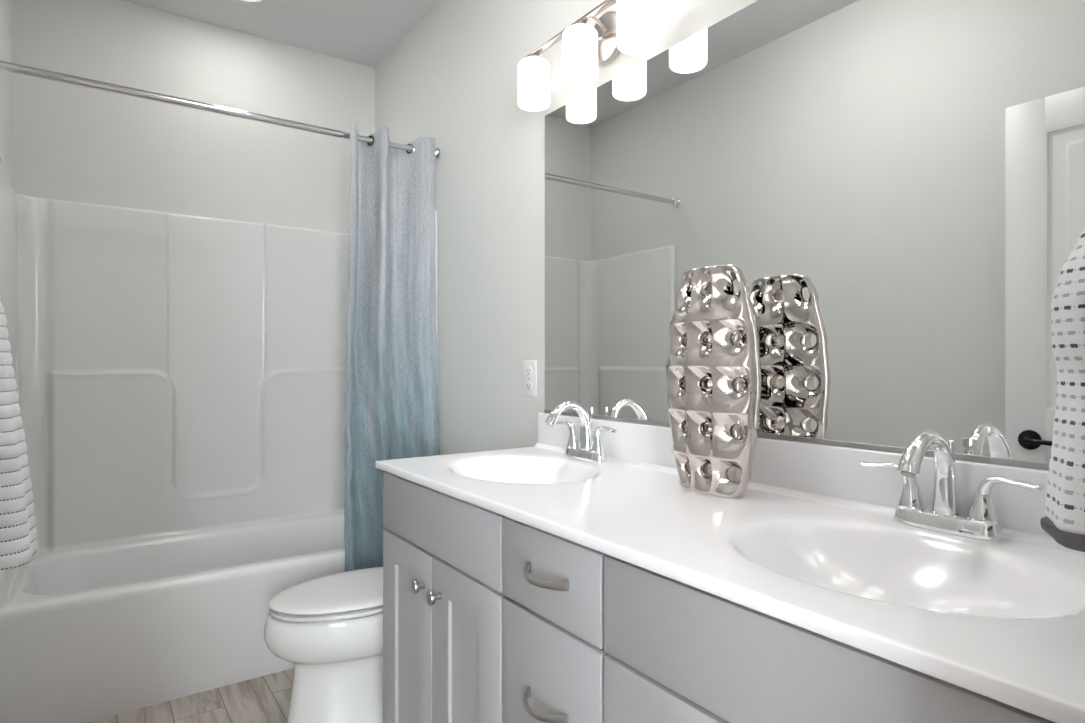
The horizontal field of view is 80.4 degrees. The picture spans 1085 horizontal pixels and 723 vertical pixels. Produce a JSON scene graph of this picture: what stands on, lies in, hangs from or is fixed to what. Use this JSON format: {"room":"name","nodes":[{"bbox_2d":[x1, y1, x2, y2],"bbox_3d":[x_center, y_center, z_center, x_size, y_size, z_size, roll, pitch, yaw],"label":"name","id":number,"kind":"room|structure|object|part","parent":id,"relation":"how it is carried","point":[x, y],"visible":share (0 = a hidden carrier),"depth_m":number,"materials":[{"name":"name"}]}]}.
{"room":"bathroom","nodes":[
{"label":"bathroom","id":0,"kind":"room"},
{"bbox_2d":[0,0,11,181],"bbox_3d":[-1.198,-0.183,1.169,0.100,2.726,3.270,0,0,-35],"label":"wall","id":1,"kind":"structure","parent":0,"point":[5,5],"depth_m":2.38,"materials":[{"name":"paint"}]},
{"bbox_2d":[0,59,440,160],"bbox_3d":[-1.054,-0.892,2.339,1.478,0.056,0.056,0,0,-35],"label":"shower rod","id":2,"kind":"object","parent":1,"relation":"attached to","point":[5,66],"visible":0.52,"depth_m":2.19,"materials":[{"name":"silver metal"}]},
{"bbox_2d":[344,121,438,571],"bbox_3d":[-0.622,0.056,2.608,0.398,1.988,0.170,0,0,-35],"label":"shower curtain","id":3,"kind":"object","parent":2,"relation":"hanging from","point":[391,394],"visible":0.78,"depth_m":2.61,"materials":[{"name":"blue fabric"}]},
{"bbox_3d":[-1.424,-0.250,1.628,0.057,0.172,0.148,0,0,-35],"label":"towel ring","id":4,"kind":"object","parent":1,"relation":"attached to","visible":0},
{"bbox_2d":[0,301,37,569],"bbox_3d":[-1.386,0.130,1.654,0.135,0.750,0.254,0,0,-35],"label":"hand towel","id":5,"kind":"object","parent":4,"relation":"hanging from","point":[18,532],"visible":1,"depth_m":1.59,"materials":[{"name":"white fabric"}]},
{"bbox_2d":[86,668,292,722],"bbox_3d":[0.042,1.210,0.323,4.200,0.060,6.280,0,0,-35],"label":"floor","id":6,"kind":"structure","parent":0,"point":[263,699],"depth_m":2.20,"materials":[{"name":"brown wood"}]},
{"bbox_2d":[0,158,436,722],"bbox_3d":[-1.273,0.262,2.651,1.478,1.837,0.756,0,0,-35],"label":"bathtub","id":7,"kind":"object","parent":6,"relation":"on","point":[180,379],"visible":0.7,"depth_m":2.70,"materials":[{"name":"white plastic"}]},
{"bbox_2d":[0,513,344,722],"bbox_3d":[-1.279,0.970,2.659,1.476,0.420,0.732,0,0,-35],"label":"tub","id":8,"kind":"object","parent":7,"relation":"in","point":[92,630],"depth_m":2.26,"materials":[{"name":"white plastic"}]},
{"bbox_2d":[264,567,382,722],"bbox_3d":[-0.541,0.790,2.204,0.775,0.779,0.450,0,0,-35],"label":"toilet","id":9,"kind":"object","parent":6,"relation":"on","point":[330,627],"visible":0.48,"depth_m":2.01,"materials":[{"name":"white ceramic"}]},
{"bbox_3d":[-0.645,0.779,2.131,0.489,0.014,0.364,0,0,-35],"label":"seat","id":10,"kind":"part","parent":9,"relation":"part of","materials":[{"name":"white plastic"}]},
{"bbox_3d":[-0.641,0.757,2.134,0.499,0.018,0.364,0,0,-35],"label":"lid","id":11,"kind":"part","parent":9,"relation":"part of","materials":[{"name":"white plastic"}]},
{"bbox_2d":[383,472,1054,722],"bbox_3d":[0.214,0.741,1.306,0.585,0.879,1.592,0,0,-35],"label":"vanity cabinet","id":12,"kind":"object","parent":6,"relation":"on","point":[489,616],"visible":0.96,"depth_m":1.08,"materials":[{"name":"grey paint"}]},
{"bbox_3d":[-0.352,0.767,1.689,0.019,0.589,0.314,0,0,-35],"label":"door","id":13,"kind":"part","parent":12,"relation":"part of","materials":[{"name":"grey paint"}]},
{"bbox_3d":[-0.307,0.552,1.581,0.030,0.035,0.035,0,0,-35],"label":"knob","id":14,"kind":"part","parent":12,"relation":"part of","materials":[{"name":"silver metal"}]},
{"bbox_3d":[-0.254,0.552,1.505,0.030,0.035,0.035,0,0,-35],"label":"knob","id":15,"kind":"part","parent":12,"relation":"part of","materials":[{"name":"silver metal"}]},
{"bbox_3d":[-0.169,0.767,1.427,0.019,0.589,0.318,0,0,-35],"label":"door","id":16,"kind":"part","parent":12,"relation":"part of","materials":[{"name":"grey paint"}]},
{"bbox_3d":[-0.007,0.618,1.146,0.039,0.021,0.127,0,0,-35],"label":"pull handle","id":17,"kind":"part","parent":12,"relation":"part of","materials":[{"name":"silver metal"}]},
{"bbox_3d":[-0.006,0.385,1.144,0.039,0.021,0.127,0,0,-35],"label":"pull handle","id":18,"kind":"part","parent":12,"relation":"part of","materials":[{"name":"silver metal"}]},
{"bbox_3d":[0.014,0.389,1.167,0.019,0.154,0.304,0,0,-35],"label":"drawer","id":19,"kind":"part","parent":12,"relation":"part of","materials":[{"name":"grey paint"}]},
{"bbox_3d":[0.014,0.618,1.167,0.019,0.289,0.304,0,0,-35],"label":"drawer","id":20,"kind":"part","parent":12,"relation":"part of","materials":[{"name":"grey paint"}]},
{"bbox_3d":[0.196,0.767,0.907,0.019,0.589,0.316,0,0,-35],"label":"door","id":21,"kind":"part","parent":12,"relation":"part of","materials":[{"name":"grey paint"}]},
{"bbox_2d":[376,413,1084,722],"bbox_3d":[0.225,0.288,1.309,0.565,0.239,1.619,0,0,-35],"label":"countertop","id":22,"kind":"structure","parent":12,"relation":"on","point":[813,542],"depth_m":1.04,"materials":[{"name":"stone"}]},
{"bbox_2d":[545,401,617,462],"bbox_3d":[0.079,0.196,1.817,0.167,0.168,0.274,0,0,-35],"label":"faucet","id":23,"kind":"object","parent":22,"relation":"on","point":[586,448],"visible":1,"depth_m":1.82,"materials":[{"name":"silver metal"}]},
{"bbox_3d":[0.072,0.217,1.917,0.041,0.076,0.102,0,0,-43],"label":"handle","id":24,"kind":"part","parent":23,"relation":"part of","materials":[{"name":"silver metal"}]},
{"bbox_3d":[0.077,0.184,1.815,0.164,0.145,0.041,0,0,-35],"label":"spout","id":25,"kind":"part","parent":23,"relation":"part of","materials":[{"name":"silver metal"}]},
{"bbox_3d":[0.170,0.217,1.776,0.041,0.076,0.102,0,0,-27],"label":"handle","id":26,"kind":"part","parent":23,"relation":"part of","materials":[{"name":"silver metal"}]},
{"bbox_2d":[665,265,761,497],"bbox_3d":[0.362,0.040,1.382,0.098,0.480,0.242,0,0,-35],"label":"vase","id":27,"kind":"object","parent":22,"relation":"on","point":[708,365],"visible":1,"depth_m":1.33,"materials":[{"name":"silver metal"}]},
{"bbox_2d":[860,431,1044,541],"bbox_3d":[0.625,0.196,1.037,0.167,0.168,0.274,0,0,-35],"label":"faucet","id":28,"kind":"object","parent":22,"relation":"on","point":[982,522],"visible":1,"depth_m":1.05,"materials":[{"name":"silver metal"}]},
{"bbox_3d":[0.619,0.217,1.137,0.041,0.076,0.102,0,0,-43],"label":"handle","id":29,"kind":"part","parent":28,"relation":"part of","materials":[{"name":"silver metal"}]},
{"bbox_3d":[0.624,0.184,1.036,0.164,0.145,0.041,0,0,-35],"label":"spout","id":30,"kind":"part","parent":28,"relation":"part of","materials":[{"name":"silver metal"}]},
{"bbox_3d":[0.690,0.196,1.082,0.010,0.128,0.009,0,0,-35],"label":"lift rod","id":31,"kind":"part","parent":28,"relation":"part of","materials":[{"name":"silver metal"}]},
{"bbox_3d":[0.717,0.217,0.997,0.041,0.076,0.102,0,0,-27],"label":"handle","id":32,"kind":"part","parent":28,"relation":"part of","materials":[{"name":"silver metal"}]},
{"bbox_2d":[12,0,374,232],"bbox_3d":[-1.519,-0.183,3.002,1.480,2.726,0.100,0,0,-35],"label":"wall","id":33,"kind":"structure","parent":0,"point":[75,143],"depth_m":2.86,"materials":[{"name":"paint"}]},
{"bbox_2d":[124,0,439,67],"bbox_3d":[-0.581,-1.576,1.664,1.680,0.060,3.369,0,0,-35],"label":"ceiling","id":34,"kind":"structure","parent":0,"point":[362,32],"depth_m":2.91,"materials":[{"name":"white paint"}]},
{"bbox_2d":[239,0,265,2],"bbox_3d":[-1.237,-1.542,2.669,0.184,0.008,0.184,0,0,-35],"label":"recessed light","id":35,"kind":"object","parent":34,"relation":"in","point":[248,1],"visible":1,"depth_m":2.74,"materials":[{"name":"white plastic"}]},
{"bbox_2d":[375,0,756,454],"bbox_3d":[0.066,-0.183,2.117,0.100,2.726,3.370,0,0,-35],"label":"wall","id":36,"kind":"structure","parent":0,"point":[452,80],"depth_m":2.42,"materials":[{"name":"paint"}]},
{"bbox_2d":[523,360,536,396],"bbox_3d":[-0.044,0.057,2.178,0.009,0.122,0.078,0,0,-35],"label":"wall outlet","id":37,"kind":"object","parent":36,"relation":"attached to","point":[529,366],"visible":1,"depth_m":2.17,"materials":[{"name":"white plastic"}]},
{"bbox_2d":[526,366,531,375],"bbox_3d":[-0.046,0.032,2.176,0.003,0.033,0.033,0,0,-35],"label":"socket","id":38,"kind":"object","parent":37,"relation":"attached to","point":[528,368],"depth_m":2.17,"materials":[{"name":"grey plastic"}]},
{"bbox_2d":[526,381,531,390],"bbox_3d":[-0.046,0.082,2.176,0.003,0.033,0.033,0,0,-35],"label":"socket","id":39,"kind":"object","parent":37,"relation":"attached to","point":[528,383],"depth_m":2.18,"materials":[{"name":"grey plastic"}]},
{"bbox_2d":[518,0,656,111],"bbox_3d":[0.125,-0.896,1.814,0.149,0.208,0.596,0,0,-35],"label":"vanity light","id":40,"kind":"object","parent":36,"relation":"attached to","point":[631,30],"visible":1,"depth_m":1.77,"materials":[{"name":"white glass"}]},
{"bbox_3d":[-0.027,-0.860,1.988,0.100,0.136,0.100,0,0,-35],"label":"lamp shade","id":41,"kind":"part","parent":40,"relation":"part of","materials":[{"name":"white glass"}]},
{"bbox_3d":[0.105,-0.860,1.800,0.100,0.136,0.100,0,0,-35],"label":"lamp shade","id":42,"kind":"part","parent":40,"relation":"part of","materials":[{"name":"white glass"}]},
{"bbox_3d":[0.159,-0.938,1.793,0.018,0.031,0.083,0,0,38],"label":"arm","id":43,"kind":"part","parent":40,"relation":"part of","materials":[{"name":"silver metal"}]},
{"bbox_3d":[0.237,-0.860,1.613,0.100,0.136,0.100,0,0,-35],"label":"lamp shade","id":44,"kind":"part","parent":40,"relation":"part of","materials":[{"name":"white glass"}]},
{"bbox_2d":[538,413,1050,536],"bbox_3d":[0.453,0.230,1.460,0.020,0.124,1.605,0,0,-35],"label":"backsplash","id":45,"kind":"structure","parent":36,"relation":"attached to","point":[826,470],"depth_m":1.26,"materials":[{"name":"stone"}]},
{"bbox_2d":[544,0,1084,469],"bbox_3d":[0.462,-0.323,1.456,0.009,0.983,1.580,0,0,-35],"label":"wall mirror","id":46,"kind":"object","parent":36,"relation":"attached to","point":[895,189],"visible":0.97,"depth_m":1.26,"materials":[{"name":"silver mirror"}]},
{"bbox_3d":[0.353,-0.183,0.333,1.480,2.726,0.120,0,0,-35],"label":"wall","id":47,"kind":"structure","parent":0,"visible":0},
{"bbox_3d":[0.662,-0.189,0.659,0.140,0.164,0.057,0,0,-35],"label":"towel ring","id":48,"kind":"object","parent":47,"relation":"attached to","visible":0},
{"bbox_2d":[1040,229,1084,551],"bbox_3d":[0.617,0.002,0.671,0.288,0.348,0.114,0,0,-35],"label":"hand towel","id":49,"kind":"object","parent":48,"relation":"hanging from","point":[1064,519],"visible":1,"depth_m":0.64,"materials":[{"name":"grey fabric"}]}
]}

